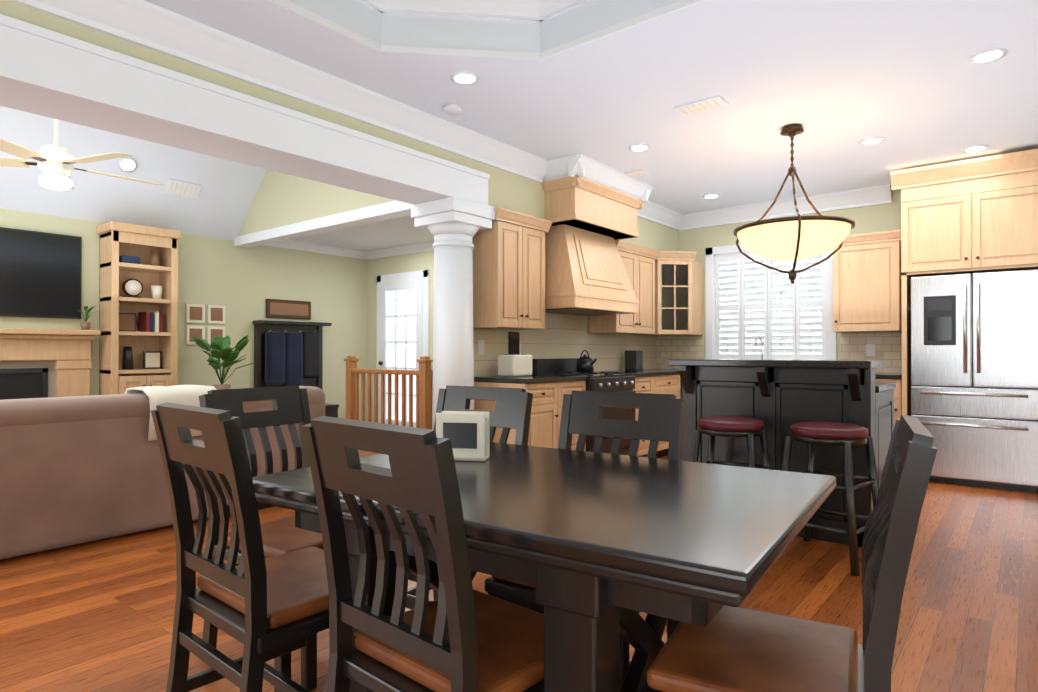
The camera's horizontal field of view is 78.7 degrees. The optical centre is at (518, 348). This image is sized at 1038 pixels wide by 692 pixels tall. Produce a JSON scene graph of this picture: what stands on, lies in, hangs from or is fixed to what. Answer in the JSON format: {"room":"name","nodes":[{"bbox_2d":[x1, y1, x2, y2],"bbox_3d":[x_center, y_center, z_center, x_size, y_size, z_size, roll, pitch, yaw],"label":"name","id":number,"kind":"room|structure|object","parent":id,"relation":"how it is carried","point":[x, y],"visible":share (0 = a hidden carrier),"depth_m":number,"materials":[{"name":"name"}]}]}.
{"room":"dining room and kitchen","nodes":[
{"label":"dining room and kitchen","id":0,"kind":"room"},
{"bbox_2d":[0,106,266,240],"bbox_3d":[-4.060,-1.788,3.477,3.300,1.140,6.700,0,0,39],"label":"ceiling","id":1,"kind":"structure","parent":0,"point":[219,207],"depth_m":5.91,"materials":[{"name":"white paint"}]},
{"bbox_2d":[0,119,162,190],"bbox_3d":[-3.233,-1.686,4.497,1.334,1.135,1.275,0,0,39],"label":"ceiling fan","id":2,"kind":"object","parent":1,"relation":"hanging from","point":[55,163],"visible":0.94,"depth_m":4.38,"materials":[{"name":"beige"}]},
{"bbox_2d":[118,157,137,172],"bbox_3d":[-3.568,-1.676,5.779,0.118,0.119,0.160,0,0,33],"label":"recessed light","id":3,"kind":"object","parent":1,"relation":"attached to","point":[126,164],"depth_m":5.77,"materials":[{"name":"white"}]},
{"bbox_2d":[164,179,201,198],"bbox_3d":[-3.314,-1.575,6.254,0.119,0.119,0.320,0,0,39],"label":"air vent","id":4,"kind":"object","parent":1,"relation":"attached to","point":[173,187],"depth_m":6.24,"materials":[{"name":"white metal"}]},
{"bbox_2d":[0,208,366,420],"bbox_3d":[-4.751,-0.125,5.184,0.168,2.550,8.800,0,0,39],"label":"wall","id":5,"kind":"structure","parent":0,"point":[241,284],"depth_m":7.11,"materials":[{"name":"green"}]},
{"bbox_2d":[0,227,81,318],"bbox_3d":[-4.485,-0.659,5.364,0.053,0.760,1.330,0,0,39],"label":"tv","id":6,"kind":"object","parent":5,"relation":"attached to","point":[40,274],"visible":0.98,"depth_m":5.62,"materials":[{"name":"black plastic"}]},
{"bbox_2d":[186,304,204,322],"bbox_3d":[-3.423,-0.372,6.703,0.022,0.200,0.190,0,0,39],"label":"picture frame","id":7,"kind":"object","parent":5,"relation":"attached to","point":[195,313],"depth_m":6.69,"materials":[{"name":"beige wood"}]},
{"bbox_2d":[186,325,204,344],"bbox_3d":[-3.423,-0.142,6.701,0.022,0.200,0.190,0,0,39],"label":"picture frame","id":8,"kind":"object","parent":5,"relation":"attached to","point":[191,331],"depth_m":6.68,"materials":[{"name":"beige wood"}]},
{"bbox_2d":[207,305,224,323],"bbox_3d":[-3.284,-0.371,6.874,0.022,0.200,0.190,0,0,39],"label":"picture frame","id":9,"kind":"object","parent":5,"relation":"attached to","point":[215,313],"depth_m":6.86,"materials":[{"name":"beige wood"}]},
{"bbox_2d":[207,326,224,344],"bbox_3d":[-3.284,-0.141,6.872,0.022,0.200,0.190,0,0,39],"label":"picture frame","id":10,"kind":"object","parent":5,"relation":"attached to","point":[212,331],"depth_m":6.85,"materials":[{"name":"beige wood"}]},
{"bbox_2d":[266,299,310,319],"bbox_3d":[-2.739,-0.468,7.545,0.027,0.220,0.580,0,0,39],"label":"framed picture","id":11,"kind":"object","parent":5,"relation":"attached to","point":[286,309],"visible":1,"depth_m":7.53,"materials":[{"name":"brown wood"}]},
{"bbox_2d":[0,0,489,204],"bbox_3d":[-2.566,-1.744,2.398,0.440,1.240,6.900,0,0,39],"label":"header beam","id":12,"kind":"structure","parent":0,"point":[54,67],"depth_m":3.29,"materials":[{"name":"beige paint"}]},
{"bbox_2d":[234,170,412,247],"bbox_3d":[-1.872,-1.745,6.105,3.200,1.200,0.164,0,0,39],"label":"wall","id":13,"kind":"structure","parent":0,"point":[283,207],"depth_m":6.22,"materials":[{"name":"beige paint"}]},
{"bbox_2d":[265,215,433,259],"bbox_3d":[-1.333,-1.294,6.825,3.130,0.195,1.660,0,0,39],"label":"ceiling","id":14,"kind":"structure","parent":0,"point":[393,237],"depth_m":7.54,"materials":[{"name":"white paint"}]},
{"bbox_2d":[367,250,433,421],"bbox_3d":[-0.770,-0.113,7.516,3.130,2.550,0.168,0,0,39],"label":"wall","id":15,"kind":"structure","parent":0,"point":[410,262],"depth_m":8.26,"materials":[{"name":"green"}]},
{"bbox_2d":[377,270,428,427],"bbox_3d":[-1.502,0.104,7.954,0.980,2.120,0.098,0,0,39],"label":"back door","id":16,"kind":"structure","parent":15,"relation":"in","point":[402,321],"depth_m":7.98,"materials":[{"name":"white"}]},
{"bbox_2d":[0,450,1037,691],"bbox_3d":[-0.113,1.177,2.619,10.600,0.080,10.650,0,0,39],"label":"floor","id":17,"kind":"structure","parent":0,"point":[94,616],"depth_m":2.83,"materials":[{"name":"brown wood"}]},
{"bbox_2d":[0,328,100,399],"bbox_3d":[-4.359,0.488,5.199,0.450,1.325,1.620,0,0,39],"label":"fireplace mantel","id":18,"kind":"object","parent":17,"relation":"on","point":[40,363],"visible":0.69,"depth_m":5.60,"materials":[{"name":"beige wood"}]},
{"bbox_2d":[77,306,96,329],"bbox_3d":[-3.974,-0.289,5.843,0.119,0.233,0.155,0,0,39],"label":"mantel plant","id":19,"kind":"object","parent":18,"relation":"on","point":[85,325],"visible":1,"depth_m":5.82,"materials":[{"name":"green plant"}]},
{"bbox_2d":[97,221,180,394],"bbox_3d":[-3.659,-0.005,6.114,0.391,2.320,0.620,0,0,39],"label":"bookcase","id":20,"kind":"object","parent":17,"relation":"on","point":[138,328],"visible":0.67,"depth_m":6.12,"materials":[{"name":"brown wood"}]},
{"bbox_2d":[0,386,324,559],"bbox_3d":[-2.648,0.718,4.297,1.050,0.855,2.470,0,0,39],"label":"sofa","id":21,"kind":"object","parent":17,"relation":"on","point":[74,470],"visible":0.46,"depth_m":3.66,"materials":[{"name":"brown fabric"}]},
{"bbox_2d":[125,385,216,440],"bbox_3d":[-2.294,0.404,4.187,0.436,0.323,0.460,0,0,39],"label":"throw blanket","id":22,"kind":"object","parent":21,"relation":"on","point":[181,394],"visible":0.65,"depth_m":4.04,"materials":[{"name":"beige fabric"}]},
{"bbox_2d":[151,402,328,691],"bbox_3d":[-0.690,0.643,1.812,0.460,0.986,0.514,0,0,41],"label":"dining chair","id":23,"kind":"object","parent":17,"relation":"on","point":[259,606],"visible":0.83,"depth_m":1.69,"materials":[{"name":"black paint"}]},
{"bbox_2d":[199,385,323,691],"bbox_3d":[-0.844,0.646,2.377,0.515,0.986,0.460,0,0,34],"label":"dining chair","id":24,"kind":"object","parent":17,"relation":"on","point":[291,409],"visible":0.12,"depth_m":2.43,"materials":[{"name":"black paint"}]},
{"bbox_2d":[253,320,338,417],"bbox_3d":[-2.598,0.421,7.427,0.390,1.480,0.900,0,0,39],"label":"hall tree","id":25,"kind":"object","parent":17,"relation":"on","point":[288,353],"visible":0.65,"depth_m":7.40,"materials":[{"name":"black paint"}]},
{"bbox_2d":[344,356,432,429],"bbox_3d":[-1.112,0.619,7.033,1.320,1.080,1.036,0,0,39],"label":"balustrade","id":26,"kind":"object","parent":17,"relation":"on","point":[424,383],"visible":0.38,"depth_m":6.62,"materials":[{"name":"brown wood"}]},
{"bbox_2d":[302,416,543,691],"bbox_3d":[-0.142,0.641,1.438,0.460,0.986,0.514,0,0,42],"label":"dining chair","id":27,"kind":"object","parent":17,"relation":"on","point":[460,634],"visible":0.88,"depth_m":1.31,"materials":[{"name":"black paint"}]},
{"bbox_2d":[411,196,494,429],"bbox_3d":[-0.511,0.019,4.933,0.470,2.260,0.470,0,0,39],"label":"column","id":28,"kind":"structure","parent":17,"relation":"on","point":[453,225],"depth_m":4.80,"materials":[{"name":"white paint"}]},
{"bbox_2d":[406,385,532,608],"bbox_3d":[-0.274,0.646,2.369,0.460,0.986,0.514,0,0,34],"label":"dining chair","id":29,"kind":"object","parent":17,"relation":"on","point":[513,406],"visible":0.04,"depth_m":2.48,"materials":[{"name":"black paint"}]},
{"bbox_2d":[474,381,560,448],"bbox_3d":[-0.062,0.711,5.164,0.616,0.880,0.430,0,0,39],"label":"base cabinet","id":30,"kind":"object","parent":17,"relation":"on","point":[545,418],"depth_m":5.00,"materials":[{"name":"brown wood"}]},
{"bbox_2d":[474,374,587,384],"bbox_3d":[0.076,0.251,5.325,0.640,0.040,0.850,0,0,39],"label":"countertop","id":31,"kind":"structure","parent":30,"relation":"on","point":[541,379],"depth_m":5.04,"materials":[{"name":"black stone"}]},
{"bbox_2d":[493,353,536,376],"bbox_3d":[-0.031,0.140,5.303,0.180,0.179,0.260,0,0,39],"label":"toaster","id":32,"kind":"object","parent":31,"relation":"on","point":[504,357],"depth_m":5.23,"materials":[{"name":"white plastic"}]},
{"bbox_2d":[252,442,835,691],"bbox_3d":[0.063,0.743,1.741,1.340,0.780,0.950,0,0,34],"label":"dining table","id":33,"kind":"object","parent":17,"relation":"on","point":[598,550],"visible":0.56,"depth_m":1.32,"materials":[{"name":"black paint"}]},
{"bbox_2d":[436,411,489,461],"bbox_3d":[-0.180,0.278,2.027,0.160,0.150,0.072,0,0,10],"label":"picture frame","id":34,"kind":"object","parent":33,"relation":"on","point":[467,433],"visible":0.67,"depth_m":1.99,"materials":[{"name":"beige plastic"}]},
{"bbox_2d":[561,381,585,450],"bbox_3d":[0.187,0.712,5.473,0.616,0.880,0.477,0,0,39],"label":"base cabinet","id":35,"kind":"object","parent":17,"relation":"on","point":[567,387],"depth_m":5.32,"materials":[{"name":"brown wood"}]},
{"bbox_2d":[532,358,634,454],"bbox_3d":[0.630,0.624,5.910,0.730,1.060,0.752,0,0,39],"label":"range","id":36,"kind":"object","parent":17,"relation":"on","point":[613,381],"visible":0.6,"depth_m":5.82,"materials":[{"name":"black metal"}]},
{"bbox_2d":[576,350,596,370],"bbox_3d":[0.659,0.114,6.121,0.223,0.207,0.170,0,0,39],"label":"kettle","id":37,"kind":"object","parent":36,"relation":"on","point":[584,363],"visible":1,"depth_m":6.07,"materials":[{"name":"black metal"}]},
{"bbox_2d":[485,390,685,691],"bbox_3d":[0.227,0.644,2.020,0.460,0.986,0.514,0,0,34],"label":"dining chair","id":38,"kind":"object","parent":17,"relation":"on","point":[660,417],"visible":0.15,"depth_m":2.14,"materials":[{"name":"black paint"}]},
{"bbox_2d":[581,375,656,457],"bbox_3d":[0.990,0.717,6.466,0.616,0.880,0.557,0,0,39],"label":"base cabinet","id":39,"kind":"object","parent":17,"relation":"on","point":[642,384],"depth_m":6.30,"materials":[{"name":"brown wood"}]},
{"bbox_2d":[657,373,680,457],"bbox_3d":[1.330,0.719,6.887,0.616,0.880,0.640,0,0,39],"label":"base cabinet","id":40,"kind":"object","parent":17,"relation":"on","point":[665,385],"depth_m":6.72,"materials":[{"name":"brown wood"}]},
{"bbox_2d":[594,369,678,376],"bbox_3d":[1.376,0.259,6.934,0.640,0.040,1.767,0,0,39],"label":"countertop","id":41,"kind":"structure","parent":40,"relation":"on","point":[636,372],"depth_m":6.58,"materials":[{"name":"black stone"}]},
{"bbox_2d":[691,416,770,469],"bbox_3d":[1.272,0.777,3.810,0.462,0.738,0.462,0,0,33],"label":"bar stool","id":42,"kind":"object","parent":17,"relation":"on","point":[749,428],"visible":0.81,"depth_m":3.72,"materials":[{"name":"black paint"}]},
{"bbox_2d":[668,359,895,546],"bbox_3d":[1.787,0.608,4.264,1.210,1.075,1.013,0,0,39],"label":"kitchen island","id":43,"kind":"object","parent":17,"relation":"on","point":[779,398],"visible":0.56,"depth_m":3.89,"materials":[{"name":"black paint"}]},
{"bbox_2d":[640,414,936,691],"bbox_3d":[0.579,0.641,1.375,0.514,0.986,0.460,0,0,28],"label":"dining chair","id":44,"kind":"object","parent":17,"relation":"on","point":[732,649],"visible":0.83,"depth_m":1.29,"materials":[{"name":"black paint"}]},
{"bbox_2d":[781,421,878,575],"bbox_3d":[1.704,0.775,3.486,0.462,0.738,0.462,0,0,-42],"label":"bar stool","id":45,"kind":"object","parent":17,"relation":"on","point":[846,436],"visible":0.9,"depth_m":3.35,"materials":[{"name":"black paint"}]},
{"bbox_2d":[875,377,901,425],"bbox_3d":[3.414,0.715,6.024,0.470,0.880,0.616,0,0,39],"label":"base cabinet","id":46,"kind":"object","parent":17,"relation":"on","point":[898,390],"depth_m":5.66,"materials":[{"name":"brown wood"}]},
{"bbox_2d":[875,373,901,380],"bbox_3d":[2.789,0.254,6.521,2.076,0.046,0.640,0,0,39],"label":"countertop","id":47,"kind":"structure","parent":46,"relation":"on","point":[878,376],"depth_m":5.71,"materials":[{"name":"black stone"}]},
{"bbox_2d":[890,149,1037,415],"bbox_3d":[3.956,-0.203,5.497,1.170,2.710,0.761,0,0,39],"label":"tall cabinet","id":48,"kind":"object","parent":17,"relation":"on","point":[959,222],"visible":1,"depth_m":5.29,"materials":[{"name":"beige wood"}]},
{"bbox_2d":[911,269,1037,491],"bbox_3d":[3.949,0.264,5.486,0.880,1.775,0.752,0,0,39],"label":"refrigerator","id":49,"kind":"object","parent":17,"relation":"on","point":[974,374],"visible":0.96,"depth_m":5.21,"materials":[{"name":"grey metal"}]},
{"bbox_3d":[-3.007,0.831,6.406,0.420,0.650,0.420,0,0,39],"label":"plant stand","id":50,"kind":"object","parent":17,"relation":"on","visible":0},
{"bbox_2d":[193,335,255,389],"bbox_3d":[-3.033,0.182,6.386,0.638,0.646,0.589,0,0,39],"label":"potted plant","id":51,"kind":"object","parent":50,"relation":"on","point":[223,350],"visible":1,"depth_m":6.33,"materials":[{"name":"green plant"}]},
{"bbox_2d":[9,0,1037,229],"bbox_3d":[1.279,-1.742,1.508,6.720,0.572,10.350,0,0,39],"label":"ceiling","id":52,"kind":"structure","parent":0,"point":[608,82],"depth_m":3.72,"materials":[{"name":"white paint"}]},
{"bbox_2d":[444,104,461,114],"bbox_3d":[-0.436,-1.590,4.178,0.172,0.030,0.165,0,0,39],"label":"smoke detector","id":53,"kind":"object","parent":52,"relation":"in","point":[450,109],"depth_m":4.19,"materials":[{"name":"white plastic"}]},
{"bbox_2d":[450,72,478,84],"bbox_3d":[-0.321,-1.603,3.759,0.169,0.008,0.169,0,0,33],"label":"recessed light","id":54,"kind":"object","parent":52,"relation":"in","point":[470,78],"depth_m":3.75,"materials":[{"name":"white"}]},
{"bbox_2d":[624,169,650,177],"bbox_3d":[1.059,-1.582,5.675,0.211,0.030,0.188,0,0,39],"label":"ceiling vent","id":55,"kind":"object","parent":52,"relation":"in","point":[637,173],"depth_m":5.73,"materials":[{"name":"white"}]},
{"bbox_2d":[629,144,649,151],"bbox_3d":[0.958,-1.597,5.040,0.169,0.008,0.169,0,0,33],"label":"recessed light","id":56,"kind":"object","parent":52,"relation":"in","point":[638,147],"depth_m":5.02,"materials":[{"name":"white"}]},
{"bbox_2d":[673,96,728,115],"bbox_3d":[1.181,-1.590,4.117,0.323,0.030,0.178,0,0,39],"label":"ceiling vent","id":57,"kind":"object","parent":52,"relation":"in","point":[682,110],"depth_m":4.15,"materials":[{"name":"white metal"}]},
{"bbox_2d":[703,194,719,198],"bbox_3d":[2.007,-1.589,6.609,0.169,0.008,0.169,0,0,0],"label":"recessed light","id":58,"kind":"object","parent":52,"relation":"in","point":[709,196],"depth_m":6.60,"materials":[{"name":"white"}]},
{"bbox_2d":[734,124,854,283],"bbox_3d":[1.959,-1.035,4.583,0.836,1.136,0.810,0,0,39],"label":"pendant light","id":59,"kind":"object","parent":52,"relation":"hanging from","point":[797,237],"visible":1,"depth_m":4.37,"materials":[{"name":"beige glass"}]},
{"bbox_2d":[859,137,883,144],"bbox_3d":[2.717,-1.597,4.878,0.169,0.008,0.169,0,0,0],"label":"recessed light","id":60,"kind":"object","parent":52,"relation":"in","point":[874,140],"depth_m":4.87,"materials":[{"name":"white"}]},
{"bbox_2d":[963,145,988,151],"bbox_3d":[3.650,-1.596,5.063,0.169,0.008,0.169,0,0,0],"label":"recessed light","id":61,"kind":"object","parent":52,"relation":"in","point":[977,148],"depth_m":5.04,"materials":[{"name":"white"}]},
{"bbox_2d":[969,48,1007,63],"bbox_3d":[2.574,-1.604,3.476,0.169,0.008,0.169,0,0,33],"label":"recessed light","id":62,"kind":"object","parent":52,"relation":"in","point":[989,55],"depth_m":3.47,"materials":[{"name":"white"}]},
{"bbox_2d":[473,164,677,375],"bbox_3d":[0.653,-0.269,6.430,0.450,2.850,3.470,0,0,39],"label":"wall","id":63,"kind":"structure","parent":0,"point":[511,191],"depth_m":5.41,"materials":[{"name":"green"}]},
{"bbox_2d":[472,219,547,329],"bbox_3d":[-0.097,-0.589,5.328,0.330,0.840,0.630,0,0,39],"label":"upper cabinet","id":64,"kind":"object","parent":63,"relation":"attached to","point":[509,276],"depth_m":5.12,"materials":[{"name":"brown wood"}]},
{"bbox_2d":[526,154,652,315],"bbox_3d":[0.623,-0.968,5.924,0.736,1.254,1.330,0,0,39],"label":"range hood","id":65,"kind":"object","parent":63,"relation":"attached to","point":[592,206],"visible":0.81,"depth_m":5.59,"materials":[{"name":"beige wood"}]},
{"bbox_2d":[589,247,655,334],"bbox_3d":[1.122,-0.582,6.837,0.330,0.840,0.850,0,0,39],"label":"upper cabinet","id":66,"kind":"object","parent":63,"relation":"attached to","point":[641,270],"depth_m":6.76,"materials":[{"name":"brown wood"}]},
{"bbox_2d":[640,251,699,334],"bbox_3d":[1.742,-0.624,7.292,0.499,0.930,0.499,0,0,39],"label":"upper cabinet","id":67,"kind":"object","parent":63,"relation":"attached to","point":[677,276],"depth_m":7.15,"materials":[{"name":"brown wood"}]},
{"bbox_2d":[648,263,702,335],"bbox_3d":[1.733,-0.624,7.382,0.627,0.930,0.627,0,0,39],"label":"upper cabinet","id":68,"kind":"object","parent":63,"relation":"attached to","point":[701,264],"depth_m":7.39,"materials":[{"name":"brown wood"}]},
{"bbox_2d":[662,170,1033,397],"bbox_3d":[4.462,-0.272,5.679,7.320,2.850,0.150,0,0,39],"label":"wall","id":69,"kind":"structure","parent":0,"point":[877,218],"depth_m":6.68,"materials":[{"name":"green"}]},
{"bbox_2d":[705,244,836,359],"bbox_3d":[2.763,-0.498,7.014,1.440,1.365,0.190,0,0,39],"label":"window shutters","id":70,"kind":"object","parent":69,"relation":"attached to","point":[749,301],"visible":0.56,"depth_m":7.01,"materials":[{"name":"white wood"}]},
{"bbox_2d":[833,239,901,332],"bbox_3d":[3.416,-0.585,6.192,0.570,0.840,0.330,0,0,39],"label":"upper cabinet","id":71,"kind":"object","parent":69,"relation":"attached to","point":[867,297],"depth_m":6.05,"materials":[{"name":"brown wood"}]}
]}

